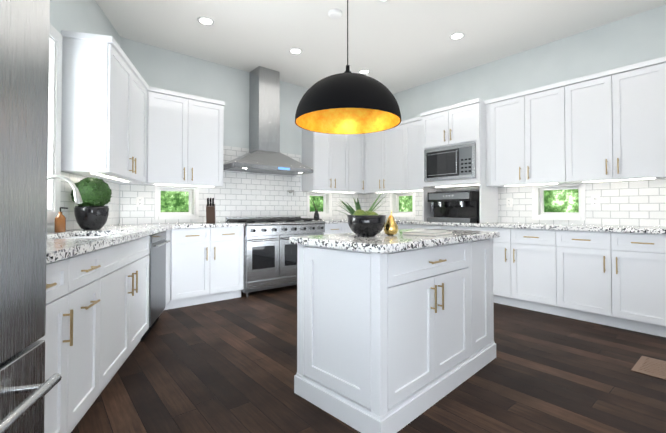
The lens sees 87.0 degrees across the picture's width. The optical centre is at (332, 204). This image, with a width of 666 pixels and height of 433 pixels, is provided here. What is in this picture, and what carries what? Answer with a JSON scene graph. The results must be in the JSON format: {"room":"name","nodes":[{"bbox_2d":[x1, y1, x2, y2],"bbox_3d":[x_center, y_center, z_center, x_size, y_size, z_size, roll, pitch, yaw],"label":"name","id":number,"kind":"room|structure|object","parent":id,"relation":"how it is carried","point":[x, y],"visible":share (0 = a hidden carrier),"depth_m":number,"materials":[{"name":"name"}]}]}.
{"room":"kitchen","nodes":[
{"label":"kitchen","id":0,"kind":"room"},
{"bbox_2d":[50,0,119,231],"bbox_3d":[-1.533,-0.447,0.340,0.150,3.050,7.733,0,-1,-15],"label":"wall","id":1,"kind":"structure","parent":0,"point":[86,16],"depth_m":3.00,"materials":[{"name":"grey paint"}]},
{"bbox_2d":[47,24,62,222],"bbox_3d":[-1.988,-0.582,2.117,0.185,1.410,1.060,0,-1,-15],"label":"window","id":2,"kind":"structure","parent":1,"relation":"in","point":[54,119],"depth_m":2.57,"materials":[{"name":"white wood"}]},
{"bbox_2d":[47,171,118,231],"bbox_3d":[-2.002,-0.046,2.398,0.008,0.484,3.238,0,-1,-15],"label":"wall tiles","id":3,"kind":"structure","parent":1,"relation":"attached to","point":[66,201],"depth_m":2.86,"materials":[{"name":"white tile"}]},
{"bbox_2d":[97,38,144,173],"bbox_3d":[-1.842,-0.786,3.037,0.256,0.962,0.520,1,-1,-40],"label":"upper cabinet","id":4,"kind":"object","parent":1,"relation":"attached to","point":[122,122],"depth_m":3.00,"materials":[{"name":"white paint"}]},
{"bbox_2d":[117,82,160,177],"bbox_3d":[-1.988,-0.777,3.583,0.253,0.962,0.512,1,-1,-40],"label":"upper cabinet","id":5,"kind":"object","parent":1,"relation":"attached to","point":[152,94],"depth_m":3.90,"materials":[{"name":"white paint"}]},
{"bbox_2d":[119,37,328,223],"bbox_3d":[-1.027,-0.366,5.248,4.350,3.050,0.150,1,-1,-40],"label":"wall","id":6,"kind":"structure","parent":0,"point":[158,67],"depth_m":4.75,"materials":[{"name":"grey paint"}]},
{"bbox_2d":[154,186,198,219],"bbox_3d":[-1.980,-0.017,4.422,0.520,0.406,0.185,1,-1,-40],"label":"window","id":7,"kind":"structure","parent":6,"relation":"in","point":[193,213],"depth_m":4.42,"materials":[{"name":"white wood"}]},
{"bbox_2d":[141,89,224,187],"bbox_3d":[-1.817,-0.763,4.278,0.860,1.068,0.326,1,-1,-40],"label":"upper cabinet","id":8,"kind":"object","parent":6,"relation":"attached to","point":[192,127],"depth_m":4.17,"materials":[{"name":"white paint"}]},
{"bbox_2d":[120,146,363,223],"bbox_3d":[-0.920,-0.274,5.233,3.896,1.034,0.008,1,-1,-40],"label":"wall tile","id":9,"kind":"structure","parent":6,"relation":"attached to","point":[244,194],"depth_m":4.94,"materials":[{"name":"white tile"}]},
{"bbox_2d":[136,197,143,206],"bbox_3d":[-2.255,-0.030,4.100,0.075,0.115,0.010,1,-1,-40],"label":"electrical outlet","id":10,"kind":"object","parent":9,"relation":"attached to","point":[139,201],"visible":1,"depth_m":4.10,"materials":[{"name":"white plastic"}]},
{"bbox_2d":[223,66,312,175],"bbox_3d":[-0.914,-1.174,4.929,1.220,1.440,0.498,1,-1,-40],"label":"range hood","id":11,"kind":"object","parent":6,"relation":"attached to","point":[264,155],"visible":0.98,"depth_m":4.88,"materials":[{"name":"silver metal"}]},
{"bbox_2d":[307,192,331,216],"bbox_3d":[-0.265,0.006,5.857,0.520,0.406,0.185,1,-1,-40],"label":"window","id":12,"kind":"structure","parent":6,"relation":"in","point":[327,204],"depth_m":5.93,"materials":[{"name":"white wood"}]},
{"bbox_2d":[302,128,337,191],"bbox_3d":[-0.233,-0.741,5.603,0.415,1.068,0.326,1,-1,-40],"label":"upper cabinet","id":13,"kind":"object","parent":6,"relation":"attached to","point":[319,150],"depth_m":5.49,"materials":[{"name":"white paint"}]},
{"bbox_2d":[338,134,345,191],"bbox_3d":[0.017,-0.737,5.812,0.476,1.068,0.326,1,-1,-40],"label":"upper cabinet","id":14,"kind":"object","parent":6,"relation":"attached to","point":[341,137],"depth_m":5.72,"materials":[{"name":"white paint"}]},
{"bbox_2d":[342,134,365,193],"bbox_3d":[0.295,-0.734,6.005,0.440,1.068,0.388,1,-1,-40],"label":"upper cabinet","id":15,"kind":"object","parent":6,"relation":"attached to","point":[355,178],"depth_m":5.91,"materials":[{"name":"white paint"}]},
{"bbox_2d":[71,285,665,432],"bbox_3d":[-0.330,1.157,1.470,8.600,0.120,7.300,1,-1,-40],"label":"floor","id":16,"kind":"structure","parent":0,"point":[226,366],"depth_m":2.19,"materials":[{"name":"brown wood"}]},
{"bbox_2d":[0,0,61,432],"bbox_3d":[-1.049,0.186,0.508,0.818,1.790,0.910,0,-1,-15],"label":"fridge","id":17,"kind":"object","parent":16,"relation":"on","point":[25,387],"visible":1,"depth_m":0.92,"materials":[{"name":"silver metal"}]},
{"bbox_2d":[37,258,243,432],"bbox_3d":[-1.453,0.680,2.702,2.600,0.876,3.174,1,-1,-40],"label":"base cabinet","id":18,"kind":"object","parent":16,"relation":"on","point":[113,292],"depth_m":1.91,"materials":[{"name":"white paint"}]},
{"bbox_2d":[46,222,244,273],"bbox_3d":[-1.447,0.222,2.703,2.599,0.040,3.192,1,-1,-40],"label":"countertop","id":19,"kind":"structure","parent":18,"relation":"on","point":[111,247],"depth_m":2.80,"materials":[{"name":"white stone"}]},
{"bbox_2d":[54,207,67,232],"bbox_3d":[-1.936,0.108,2.500,0.074,0.180,0.064,1,-1,-40],"label":"soap bottle","id":20,"kind":"object","parent":19,"relation":"on","point":[60,222],"visible":1,"depth_m":2.48,"materials":[{"name":"brown"}]},
{"bbox_2d":[47,175,82,203],"bbox_3d":[-1.803,0.002,2.297,0.256,0.386,0.187,1,-1,-40],"label":"faucet","id":21,"kind":"object","parent":19,"relation":"on","point":[77,198],"visible":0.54,"depth_m":2.29,"materials":[{"name":"silver metal"}]},
{"bbox_2d":[70,177,111,229],"bbox_3d":[-1.950,-0.008,2.842,0.283,0.423,0.278,1,-1,-40],"label":"topiary plant","id":22,"kind":"object","parent":19,"relation":"on","point":[91,211],"visible":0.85,"depth_m":2.76,"materials":[{"name":"glossy black ceramic"},{"name":"leaves"}]},
{"bbox_2d":[206,198,215,222],"bbox_3d":[-1.519,0.074,4.366,0.100,0.310,0.207,0,-1,-15],"label":"knife block","id":23,"kind":"object","parent":19,"relation":"on","point":[210,213],"visible":0.98,"depth_m":4.30,"materials":[{"name":"brown wood"}]},
{"bbox_2d":[141,231,169,341],"bbox_3d":[-1.597,0.693,3.169,0.342,0.865,0.576,1,-1,-40],"label":"dishwasher","id":24,"kind":"object","parent":18,"relation":"in","point":[157,241],"depth_m":3.07,"materials":[{"name":"silver metal"}]},
{"bbox_2d":[225,216,325,297],"bbox_3d":[-0.770,0.666,4.864,1.211,0.975,0.703,1,-1,-40],"label":"range","id":25,"kind":"object","parent":16,"relation":"on","point":[270,256],"visible":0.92,"depth_m":4.51,"materials":[{"name":"silver metal"}]},
{"bbox_2d":[323,223,353,234],"bbox_3d":[0.012,0.727,5.559,0.856,0.876,0.672,1,-1,-40],"label":"base cabinet","id":26,"kind":"object","parent":16,"relation":"on","point":[330,228],"depth_m":5.25,"materials":[{"name":"white paint"}]},
{"bbox_2d":[294,240,495,432],"bbox_3d":[0.481,0.673,2.317,1.405,0.876,0.744,1,-1,-40],"label":"kitchen island","id":27,"kind":"object","parent":16,"relation":"on","point":[395,333],"depth_m":1.88,"materials":[{"name":"white paint"}]},
{"bbox_2d":[289,228,499,255],"bbox_3d":[0.481,0.216,2.325,1.454,0.040,0.792,1,-1,-40],"label":"island countertop","id":28,"kind":"structure","parent":27,"relation":"on","point":[377,245],"depth_m":1.95,"materials":[{"name":"white stone"}]},
{"bbox_2d":[347,210,385,236],"bbox_3d":[0.203,0.112,2.128,0.236,0.160,0.236,1,-1,-40],"label":"decorative bowl","id":29,"kind":"object","parent":28,"relation":"on","point":[362,223],"visible":1,"depth_m":2.04,"materials":[{"name":"black ceramic"}]},
{"bbox_2d":[329,192,388,214],"bbox_3d":[0.169,0.042,2.429,0.471,0.311,0.418,1,-1,-40],"label":"succulent","id":30,"kind":"object","parent":29,"relation":"in","point":[351,210],"visible":0.44,"depth_m":2.35,"materials":[{"name":"green plant"}]},
{"bbox_2d":[384,211,397,234],"bbox_3d":[0.363,0.118,2.200,0.090,0.151,0.090,1,-1,-40],"label":"pear","id":31,"kind":"object","parent":28,"relation":"on","point":[390,227],"visible":1,"depth_m":2.17,"materials":[{"name":"gold ceramic"}]},
{"bbox_2d":[402,230,452,235],"bbox_3d":[0.618,0.185,2.280,0.220,0.020,0.300,-1,-1,38],"label":"book","id":32,"kind":"object","parent":28,"relation":"on","point":[429,232],"visible":1,"depth_m":2.20,"materials":[{"name":"grey paper"}]},
{"bbox_2d":[493,231,547,312],"bbox_3d":[2.193,0.702,4.061,0.606,0.876,1.004,1,-1,-40],"label":"base cabinet","id":33,"kind":"object","parent":16,"relation":"on","point":[520,262],"depth_m":3.80,"materials":[{"name":"white paint"}]},
{"bbox_2d":[548,235,665,336],"bbox_3d":[2.761,0.691,3.382,0.606,0.876,1.009,1,-1,-40],"label":"base cabinet","id":34,"kind":"object","parent":16,"relation":"on","point":[612,275],"depth_m":3.20,"materials":[{"name":"white paint"}]},
{"bbox_2d":[312,219,665,238],"bbox_3d":[1.654,0.244,4.056,1.448,0.040,5.096,1,-1,-40],"label":"countertop","id":35,"kind":"structure","parent":34,"relation":"on","point":[593,231],"depth_m":3.61,"materials":[{"name":"white stone"}]},
{"bbox_2d":[310,200,319,218],"bbox_3d":[-0.287,0.080,5.390,0.154,0.332,0.204,1,-1,-40],"label":"vase","id":36,"kind":"object","parent":35,"relation":"on","point":[316,214],"visible":0.96,"depth_m":5.37,"materials":[{"name":"black"}]},
{"bbox_2d":[427,189,479,222],"bbox_3d":[1.648,0.022,4.726,0.511,0.425,0.635,1,-1,-40],"label":"coffee machine","id":37,"kind":"object","parent":35,"relation":"on","point":[460,206],"visible":0.98,"depth_m":4.60,"materials":[{"name":"black metal"}]},
{"bbox_2d":[631,356,665,379],"bbox_3d":[2.257,1.108,2.306,0.360,0.006,0.400,1,-1,-40],"label":"floor vent","id":38,"kind":"object","parent":16,"relation":"in","point":[652,367],"visible":0.98,"depth_m":2.38,"materials":[{"name":"brown"}]},
{"bbox_2d":[95,0,665,93],"bbox_3d":[-0.330,-2.013,1.522,8.600,0.120,7.300,1,-1,-40],"label":"ceiling","id":39,"kind":"structure","parent":0,"point":[395,46],"depth_m":3.86,"materials":[{"name":"white paint"}]},
{"bbox_2d":[197,16,213,25],"bbox_3d":[-1.326,-1.912,3.660,0.170,0.009,0.170,1,-1,-40],"label":"recessed light","id":40,"kind":"object","parent":39,"relation":"in","point":[205,20],"visible":1,"depth_m":3.65,"materials":[{"name":"white"}]},
{"bbox_2d":[289,48,302,54],"bbox_3d":[-0.462,-1.900,4.358,0.170,0.009,0.170,1,-1,-40],"label":"recessed light","id":41,"kind":"object","parent":39,"relation":"in","point":[296,51],"visible":1,"depth_m":4.36,"materials":[{"name":"white"}]},
{"bbox_2d":[328,9,341,18],"bbox_3d":[0.024,-1.902,3.512,0.140,0.034,0.140,1,-1,-40],"label":"smoke detector","id":42,"kind":"object","parent":39,"relation":"attached to","point":[334,13],"visible":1,"depth_m":3.48,"materials":[{"name":"white plastic"}]},
{"bbox_2d":[295,0,400,133],"bbox_3d":[0.091,-1.220,2.177,0.650,1.438,0.650,1,-1,-40],"label":"pendant lamp","id":43,"kind":"object","parent":39,"relation":"hanging from","point":[347,101],"visible":1,"depth_m":1.99,"materials":[{"name":"black metal"}]},
{"bbox_2d":[358,69,369,73],"bbox_3d":[0.447,-1.889,5.001,0.170,0.009,0.170,1,-1,-40],"label":"recessed light","id":44,"kind":"object","parent":39,"relation":"in","point":[364,71],"visible":0.98,"depth_m":5.00,"materials":[{"name":"white"}]},
{"bbox_2d":[449,32,464,39],"bbox_3d":[1.407,-1.906,3.979,0.170,0.009,0.170,1,-1,-40],"label":"recessed light","id":45,"kind":"object","parent":39,"relation":"in","point":[457,35],"visible":1,"depth_m":3.98,"materials":[{"name":"white"}]},
{"bbox_2d":[393,5,665,226],"bbox_3d":[2.750,-0.386,4.009,0.150,3.050,6.900,1,-1,-40],"label":"wall","id":46,"kind":"structure","parent":0,"point":[635,39],"depth_m":4.12,"materials":[{"name":"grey paint"}]},
{"bbox_2d":[362,130,385,193],"bbox_3d":[0.785,-0.735,5.936,0.389,1.068,0.510,1,-1,-40],"label":"upper cabinet","id":47,"kind":"object","parent":46,"relation":"attached to","point":[373,144],"depth_m":5.85,"materials":[{"name":"white paint"}]},
{"bbox_2d":[386,126,397,191],"bbox_3d":[1.072,-0.740,5.642,0.326,1.068,0.551,1,-1,-40],"label":"upper cabinet","id":48,"kind":"object","parent":46,"relation":"attached to","point":[391,134],"depth_m":5.56,"materials":[{"name":"white paint"}]},
{"bbox_2d":[390,192,414,216],"bbox_3d":[1.196,0.006,5.832,0.185,0.406,0.520,1,-1,-40],"label":"window","id":49,"kind":"structure","parent":46,"relation":"in","point":[394,203],"depth_m":5.90,"materials":[{"name":"white wood"}]},
{"bbox_2d":[398,116,441,191],"bbox_3d":[1.329,-0.745,5.336,0.326,1.068,0.491,1,-1,-40],"label":"upper cabinet","id":50,"kind":"object","parent":46,"relation":"attached to","point":[409,131],"depth_m":5.29,"materials":[{"name":"white paint"}]},
{"bbox_2d":[418,140,485,183],"bbox_3d":[1.681,-0.539,4.749,0.442,0.441,0.855,1,-1,-40],"label":"microwave","id":51,"kind":"object","parent":46,"relation":"attached to","point":[451,163],"depth_m":4.55,"materials":[{"name":"silver metal"}]},
{"bbox_2d":[422,98,485,147],"bbox_3d":[1.703,-1.026,4.776,0.476,0.525,0.842,1,-1,-40],"label":"upper cabinet","id":52,"kind":"object","parent":46,"relation":"attached to","point":[458,123],"depth_m":4.56,"materials":[{"name":"white paint"}]},
{"bbox_2d":[486,93,521,187],"bbox_3d":[2.201,-0.763,4.293,0.326,1.068,0.518,1,-1,-40],"label":"upper cabinet","id":53,"kind":"object","parent":46,"relation":"attached to","point":[501,112],"depth_m":4.24,"materials":[{"name":"white paint"}]},
{"bbox_2d":[364,179,665,226],"bbox_3d":[2.307,-0.013,4.409,0.008,0.484,5.391,1,-1,-40],"label":"wall tiles","id":54,"kind":"structure","parent":46,"relation":"attached to","point":[636,203],"depth_m":3.73,"materials":[{"name":"white tile"}]},
{"bbox_2d":[506,198,512,206],"bbox_3d":[2.246,-0.024,4.468,0.010,0.115,0.075,1,-1,-40],"label":"electrical outlet","id":55,"kind":"object","parent":54,"relation":"attached to","point":[509,202],"visible":1,"depth_m":4.46,"materials":[{"name":"white plastic"}]},
{"bbox_2d":[591,196,599,206],"bbox_3d":[2.824,-0.035,3.778,0.010,0.115,0.075,1,-1,-40],"label":"light switch","id":56,"kind":"object","parent":54,"relation":"attached to","point":[595,200],"visible":1,"depth_m":3.77,"materials":[{"name":"white plastic"}]},
{"bbox_2d":[518,84,557,185],"bbox_3d":[2.458,-0.768,3.987,0.326,1.068,0.524,1,-1,-40],"label":"upper cabinet","id":57,"kind":"object","parent":46,"relation":"attached to","point":[537,107],"depth_m":3.94,"materials":[{"name":"white paint"}]},
{"bbox_2d":[532,183,585,219],"bbox_3d":[2.647,-0.023,4.099,0.185,0.406,0.540,1,-1,-40],"label":"window","id":58,"kind":"structure","parent":46,"relation":"in","point":[538,213],"depth_m":4.10,"materials":[{"name":"white wood"}]},
{"bbox_2d":[554,72,605,183],"bbox_3d":[2.717,-0.773,3.678,0.326,1.068,0.524,1,-1,-40],"label":"upper cabinet","id":59,"kind":"object","parent":46,"relation":"attached to","point":[579,99],"depth_m":3.63,"materials":[{"name":"white paint"}]},
{"bbox_2d":[602,58,657,181],"bbox_3d":[2.975,-0.778,3.369,0.326,1.068,0.523,1,-1,-40],"label":"upper cabinet","id":60,"kind":"object","parent":46,"relation":"attached to","point":[607,126],"depth_m":3.32,"materials":[{"name":"white paint"}]},
{"bbox_2d":[658,56,665,178],"bbox_3d":[3.233,-0.783,3.060,0.326,1.068,0.524,1,-1,-40],"label":"upper cabinet","id":61,"kind":"object","parent":46,"relation":"attached to","point":[662,60],"depth_m":3.15,"materials":[{"name":"white paint"}]},
{"label":"outside","id":62,"kind":"structure","parent":0,"visible":0},
{"bbox_2d":[161,191,322,211],"bbox_3d":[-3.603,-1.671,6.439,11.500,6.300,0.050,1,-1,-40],"label":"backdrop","id":63,"kind":"structure","parent":62,"point":[174,201],"depth_m":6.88,"materials":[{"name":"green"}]},
{"bbox_2d":[399,189,578,211],"bbox_3d":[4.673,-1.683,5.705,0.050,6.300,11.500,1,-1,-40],"label":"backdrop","id":64,"kind":"structure","parent":62,"point":[561,200],"depth_m":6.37,"materials":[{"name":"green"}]}
]}

